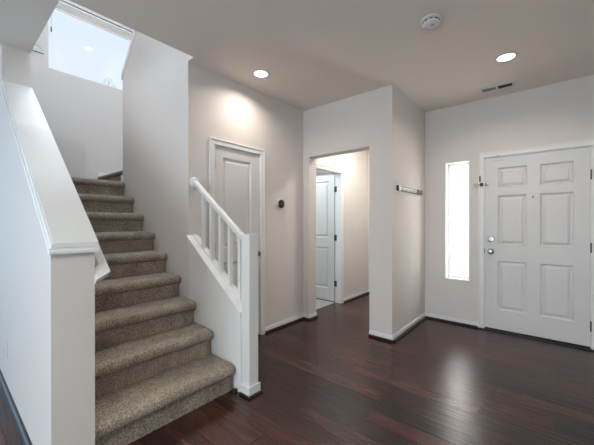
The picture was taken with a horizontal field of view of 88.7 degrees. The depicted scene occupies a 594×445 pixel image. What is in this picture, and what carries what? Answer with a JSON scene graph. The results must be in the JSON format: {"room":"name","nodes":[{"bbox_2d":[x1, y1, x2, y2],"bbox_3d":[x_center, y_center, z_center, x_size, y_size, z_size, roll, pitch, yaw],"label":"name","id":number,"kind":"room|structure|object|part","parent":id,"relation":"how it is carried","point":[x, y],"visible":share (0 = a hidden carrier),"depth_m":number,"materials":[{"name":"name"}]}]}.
{"room":"entrance hall","nodes":[
{"label":"entrance hall","id":0,"kind":"room"},
{"bbox_2d":[0,44,94,444],"bbox_3d":[-2.306,-1.420,2.515,3.145,5.400,0.180,0,0,40],"label":"wall","id":1,"kind":"structure","parent":0,"point":[48,301],"depth_m":1.61,"materials":[{"name":"white paint"}]},
{"bbox_2d":[5,341,7,357],"bbox_3d":[-2.247,0.983,2.349,0.070,0.115,0.009,0,0,40],"label":"wall outlet","id":2,"kind":"object","parent":1,"relation":"attached to","point":[6,343],"visible":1,"depth_m":2.33,"materials":[{"name":"white plastic"}]},
{"bbox_2d":[0,369,32,444],"bbox_3d":[-2.765,1.267,2.774,4.200,0.025,0.030,0,0,40],"label":"baseboard","id":3,"kind":"structure","parent":1,"relation":"attached to","point":[24,437],"depth_m":2.01,"materials":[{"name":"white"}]},
{"bbox_2d":[0,81,98,254],"bbox_3d":[-1.730,-0.513,2.032,1.697,1.322,0.204,0,0,40],"label":"trim","id":4,"kind":"structure","parent":1,"relation":"attached to","point":[66,227],"depth_m":1.79,"materials":[{"name":"white paint"}]},
{"bbox_2d":[95,243,109,283],"bbox_3d":[-1.629,-0.303,2.115,1.648,1.248,0.076,0,0,40],"label":"wall handrail","id":5,"kind":"object","parent":1,"relation":"attached to","point":[102,270],"visible":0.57,"depth_m":1.64,"materials":[{"name":"white paint"}]},
{"bbox_3d":[-1.632,-0.318,2.142,1.608,1.218,0.040,0,0,40],"label":"rail","id":6,"kind":"part","parent":5,"relation":"part of","materials":[{"name":"white paint"}]},
{"bbox_2d":[30,0,133,178],"bbox_3d":[-2.809,-1.426,4.463,0.140,5.400,2.505,0,0,40],"label":"wall","id":7,"kind":"structure","parent":0,"point":[84,117],"depth_m":4.17,"materials":[{"name":"white paint"}]},
{"bbox_2d":[32,44,43,53],"bbox_3d":[-3.274,-2.189,3.789,0.018,0.100,0.196,0,0,40],"label":"wall sconce","id":8,"kind":"object","parent":7,"relation":"attached to","point":[36,48],"visible":0.52,"depth_m":3.81,"materials":[{"name":"white glass"}]},
{"bbox_2d":[48,20,120,89],"bbox_3d":[-2.863,-2.462,4.404,0.050,0.946,1.198,0,0,40],"label":"window","id":9,"kind":"structure","parent":7,"relation":"in","point":[48,20],"depth_m":3.94,"materials":[{"name":"white paint"}]},
{"bbox_2d":[51,0,132,40],"bbox_3d":[-2.822,-2.696,4.369,0.053,0.470,1.190,0,0,40],"label":"window shade","id":10,"kind":"object","parent":9,"relation":"attached to","point":[63,7],"visible":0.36,"depth_m":4.30,"materials":[{"name":"grey fabric"}]},
{"bbox_2d":[97,172,122,181],"bbox_3d":[-2.072,-0.608,4.528,0.905,0.213,1.318,0,0,40],"label":"baseboard","id":11,"kind":"structure","parent":7,"relation":"attached to","point":[99,174],"depth_m":4.33,"materials":[{"name":"white paint"}]},
{"bbox_2d":[123,31,235,387],"bbox_3d":[-1.246,-1.037,3.058,2.273,4.630,0.110,0,0,40],"label":"wall","id":12,"kind":"structure","parent":0,"point":[152,76],"depth_m":3.08,"materials":[{"name":"white paint"}]},
{"bbox_2d":[121,30,135,79],"bbox_3d":[-1.528,-2.595,3.292,1.595,1.655,0.118,0,0,40],"label":"trim","id":13,"kind":"structure","parent":12,"relation":"attached to","point":[134,32],"depth_m":3.62,"materials":[{"name":"white paint"}]},
{"bbox_2d":[186,235,240,392],"bbox_3d":[-0.681,0.698,2.557,0.755,1.164,0.134,0,0,40],"label":"trim","id":14,"kind":"structure","parent":12,"relation":"attached to","point":[220,283],"depth_m":2.42,"materials":[{"name":"white paint"}]},
{"bbox_2d":[182,61,367,326],"bbox_3d":[0.110,-0.102,4.162,0.112,2.753,3.542,0,0,40],"label":"wall","id":15,"kind":"structure","parent":0,"point":[214,105],"depth_m":3.61,"materials":[{"name":"white paint"}]},
{"bbox_2d":[209,137,264,334],"bbox_3d":[-0.649,0.226,3.246,0.133,2.104,0.730,0,0,40],"label":"trim","id":16,"kind":"structure","parent":15,"relation":"attached to","point":[213,142],"depth_m":3.44,"materials":[{"name":"white paint"}]},
{"bbox_2d":[215,146,260,333],"bbox_3d":[-0.610,0.253,3.208,0.100,2.026,0.614,0,0,40],"label":"door","id":17,"kind":"structure","parent":15,"relation":"in","point":[237,173],"depth_m":3.21,"materials":[{"name":"white paint"}]},
{"bbox_2d":[276,198,283,207],"bbox_3d":[-0.194,-0.238,3.687,0.038,0.126,0.125,0,0,40],"label":"thermostat","id":18,"kind":"object","parent":15,"relation":"attached to","point":[279,202],"visible":1,"depth_m":3.67,"materials":[{"name":"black plastic"}]},
{"bbox_2d":[265,312,317,333],"bbox_3d":[-0.046,1.242,3.796,0.129,0.068,0.875,0,0,40],"label":"baseboard","id":19,"kind":"structure","parent":15,"relation":"attached to","point":[273,327],"depth_m":3.81,"materials":[{"name":"white paint"}]},
{"bbox_2d":[316,174,336,301],"bbox_3d":[0.351,0.252,5.062,0.744,2.035,0.047,0,0,40],"label":"door","id":20,"kind":"structure","parent":15,"relation":"in","point":[326,188],"depth_m":4.96,"materials":[{"name":"white paint"}]},
{"bbox_2d":[316,163,343,303],"bbox_3d":[0.424,0.222,4.526,0.123,2.104,0.834,0,0,40],"label":"trim","id":21,"kind":"structure","parent":15,"relation":"attached to","point":[339,173],"depth_m":4.79,"materials":[{"name":"white paint"}]},
{"bbox_2d":[0,294,593,444],"bbox_3d":[-1.351,1.343,1.736,8.000,0.120,9.200,0,0,40],"label":"floor","id":22,"kind":"structure","parent":0,"point":[323,380],"depth_m":2.28,"materials":[{"name":"brown wood"}]},
{"bbox_2d":[71,170,234,444],"bbox_3d":[-1.524,0.313,3.462,3.123,1.928,2.263,0,0,40],"label":"staircase","id":23,"kind":"structure","parent":22,"relation":"on","point":[155,365],"depth_m":2.31,"materials":[{"name":"carpet"}]},
{"bbox_2d":[189,177,262,399],"bbox_3d":[-0.634,0.431,2.521,0.872,1.699,0.142,0,0,40],"label":"stair railing","id":24,"kind":"object","parent":22,"relation":"on","point":[247,294],"visible":1,"depth_m":2.28,"materials":[{"name":"white paint"}]},
{"bbox_3d":[-0.654,-0.104,2.563,0.730,0.576,0.052,0,0,40],"label":"handrail","id":25,"kind":"part","parent":24,"relation":"part of","materials":[{"name":"white paint"}]},
{"bbox_3d":[-0.355,0.684,2.286,0.090,1.193,0.090,0,0,40],"label":"newel post","id":26,"kind":"part","parent":24,"relation":"part of","materials":[{"name":"white paint"}]},
{"bbox_3d":[-0.350,1.235,2.284,0.102,0.059,0.114,0,0,40],"label":"trim","id":27,"kind":"part","parent":24,"relation":"part of","materials":[{"name":"white paint"}]},
{"bbox_3d":[-0.345,1.272,2.280,0.116,0.017,0.142,0,0,40],"label":"shoe moulding","id":28,"kind":"part","parent":24,"relation":"part of","materials":[{"name":"black"}]},
{"bbox_2d":[0,0,593,111],"bbox_3d":[-1.319,-1.619,1.765,8.000,0.297,9.300,0,0,40],"label":"ceiling","id":29,"kind":"structure","parent":0,"point":[315,53],"depth_m":2.46,"materials":[{"name":"beige paint"}]},
{"bbox_2d":[252,69,269,77],"bbox_3d":[-0.357,-1.470,3.010,0.176,0.008,0.176,0,0,40],"label":"recessed light","id":30,"kind":"object","parent":29,"relation":"in","point":[259,73],"visible":1,"depth_m":3.00,"materials":[{"name":"white plastic"}]},
{"bbox_2d":[254,71,267,76],"bbox_3d":[-0.357,-1.472,3.010,0.132,0.002,0.132,0,0,0],"label":"diffuser","id":31,"kind":"object","parent":30,"relation":"attached to","point":[256,73],"depth_m":3.00,"materials":[{"name":"white plastic"}]},
{"bbox_2d":[420,13,441,29],"bbox_3d":[0.973,-1.448,2.211,0.144,0.049,0.144,0,0,40],"label":"smoke detector","id":32,"kind":"object","parent":29,"relation":"attached to","point":[431,21],"visible":1,"depth_m":2.18,"materials":[{"name":"white plastic"}]},
{"bbox_2d":[478,81,515,93],"bbox_3d":[2.184,-1.472,3.321,0.330,0.006,0.144,0,0,40],"label":"ceiling vent","id":33,"kind":"object","parent":29,"relation":"in","point":[512,83],"visible":1,"depth_m":3.31,"materials":[{"name":"white plastic"}]},
{"bbox_2d":[494,51,517,62],"bbox_3d":[1.861,-1.470,2.707,0.176,0.008,0.176,0,0,40],"label":"recessed light","id":34,"kind":"object","parent":29,"relation":"in","point":[507,56],"visible":1,"depth_m":2.70,"materials":[{"name":"white plastic"}]},
{"bbox_2d":[497,54,514,60],"bbox_3d":[1.861,-1.471,2.707,0.132,0.002,0.132,0,0,-18],"label":"diffuser","id":35,"kind":"object","parent":34,"relation":"attached to","point":[502,57],"depth_m":2.71,"materials":[{"name":"white plastic"}]},
{"bbox_2d":[316,150,369,288],"bbox_3d":[1.094,-0.106,5.734,2.865,2.753,0.130,0,0,40],"label":"wall","id":36,"kind":"structure","parent":0,"point":[318,173],"depth_m":5.48,"materials":[{"name":"white paint"}]},
{"bbox_2d":[303,85,397,334],"bbox_3d":[0.560,-0.100,3.747,1.335,2.753,0.160,0,0,40],"label":"wall","id":37,"kind":"structure","parent":0,"point":[368,120],"depth_m":3.41,"materials":[{"name":"white paint"}]},
{"bbox_2d":[368,313,426,342],"bbox_3d":[1.267,1.242,3.733,0.296,0.068,1.111,0,0,40],"label":"baseboard","id":38,"kind":"structure","parent":37,"relation":"attached to","point":[389,338],"depth_m":3.39,"materials":[{"name":"white paint"}]},
{"bbox_2d":[344,289,368,302],"bbox_3d":[1.434,1.239,4.797,1.120,0.068,0.868,0,0,40],"label":"baseboard","id":39,"kind":"structure","parent":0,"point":[349,298],"depth_m":5.12,"materials":[{"name":"white paint"}]},
{"bbox_2d":[398,90,424,330],"bbox_3d":[1.379,-0.100,3.768,0.110,2.753,0.930,0,0,40],"label":"wall","id":40,"kind":"structure","parent":0,"point":[411,119],"depth_m":3.68,"materials":[{"name":"white paint"}]},
{"bbox_2d":[396,185,421,194],"bbox_3d":[1.356,-0.382,3.625,0.038,0.058,0.780,0,0,40],"label":"coat rack","id":41,"kind":"object","parent":40,"relation":"attached to","point":[398,187],"visible":1,"depth_m":3.56,"materials":[{"name":"silver metal"}]},
{"bbox_3d":[1.325,-0.380,3.590,0.008,0.038,0.535,0,0,40],"label":"panel","id":42,"kind":"part","parent":41,"relation":"part of","materials":[{"name":"grey"}]},
{"bbox_2d":[425,75,593,321],"bbox_3d":[3.146,-0.099,3.398,3.285,2.753,0.787,0,0,40],"label":"wall","id":43,"kind":"structure","parent":0,"point":[561,112],"depth_m":3.71,"materials":[{"name":"white paint"}]},
{"bbox_2d":[425,312,477,327],"bbox_3d":[1.949,1.242,3.877,0.625,0.068,0.033,0,0,40],"label":"baseboard","id":44,"kind":"structure","parent":43,"relation":"attached to","point":[474,324],"depth_m":3.86,"materials":[{"name":"white paint"}]},
{"bbox_2d":[445,160,470,281],"bbox_3d":[2.066,-0.021,3.885,0.291,1.497,0.155,0,0,40],"label":"window","id":45,"kind":"structure","parent":43,"relation":"in","point":[458,174],"depth_m":3.92,"materials":[{"name":"white glass"}]},
{"bbox_3d":[2.100,-0.022,3.926,0.205,1.415,0.006,0,0,40],"label":"pane","id":46,"kind":"part","parent":45,"relation":"part of","materials":[{"name":"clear glass"}]},
{"bbox_2d":[478,139,593,349],"bbox_3d":[2.641,0.222,3.394,1.050,2.110,0.173,0,0,40],"label":"trim","id":47,"kind":"structure","parent":43,"relation":"attached to","point":[590,142],"depth_m":3.56,"materials":[{"name":"white paint"}]},
{"bbox_2d":[474,176,487,186],"bbox_3d":[2.200,-0.493,3.635,0.153,0.130,0.054,0,0,24],"label":"lock","id":48,"kind":"object","parent":47,"relation":"attached to","point":[480,184],"visible":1,"depth_m":3.64,"materials":[{"name":"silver metal"}]},
{"bbox_2d":[491,154,501,161],"bbox_3d":[2.328,-0.757,3.554,0.113,0.072,0.036,0,0,40],"label":"sensor","id":49,"kind":"object","parent":47,"relation":"attached to","point":[496,155],"visible":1,"depth_m":3.54,"materials":[{"name":"white plastic"}]},
{"bbox_2d":[478,327,593,351],"bbox_3d":[2.634,1.271,3.389,1.050,0.012,0.195,0,0,40],"label":"trim","id":50,"kind":"structure","parent":43,"relation":"attached to","point":[487,329],"depth_m":3.29,"materials":[{"name":"black"}]},
{"bbox_2d":[484,147,591,347],"bbox_3d":[2.594,0.252,3.339,0.941,2.028,0.114,0,0,40],"label":"door","id":51,"kind":"structure","parent":43,"relation":"in","point":[538,248],"depth_m":3.32,"materials":[{"name":"white paint"}]},
{"label":"outside","id":52,"kind":"structure","parent":0,"visible":0},
{"bbox_2d":[101,77,115,86],"bbox_3d":[-7.209,-1.881,11.584,1.701,7.270,1.770,0,0,40],"label":"tree","id":53,"kind":"object","parent":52,"point":[109,82],"visible":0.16,"depth_m":11.53,"materials":[{"name":"grey plant"}]}
]}

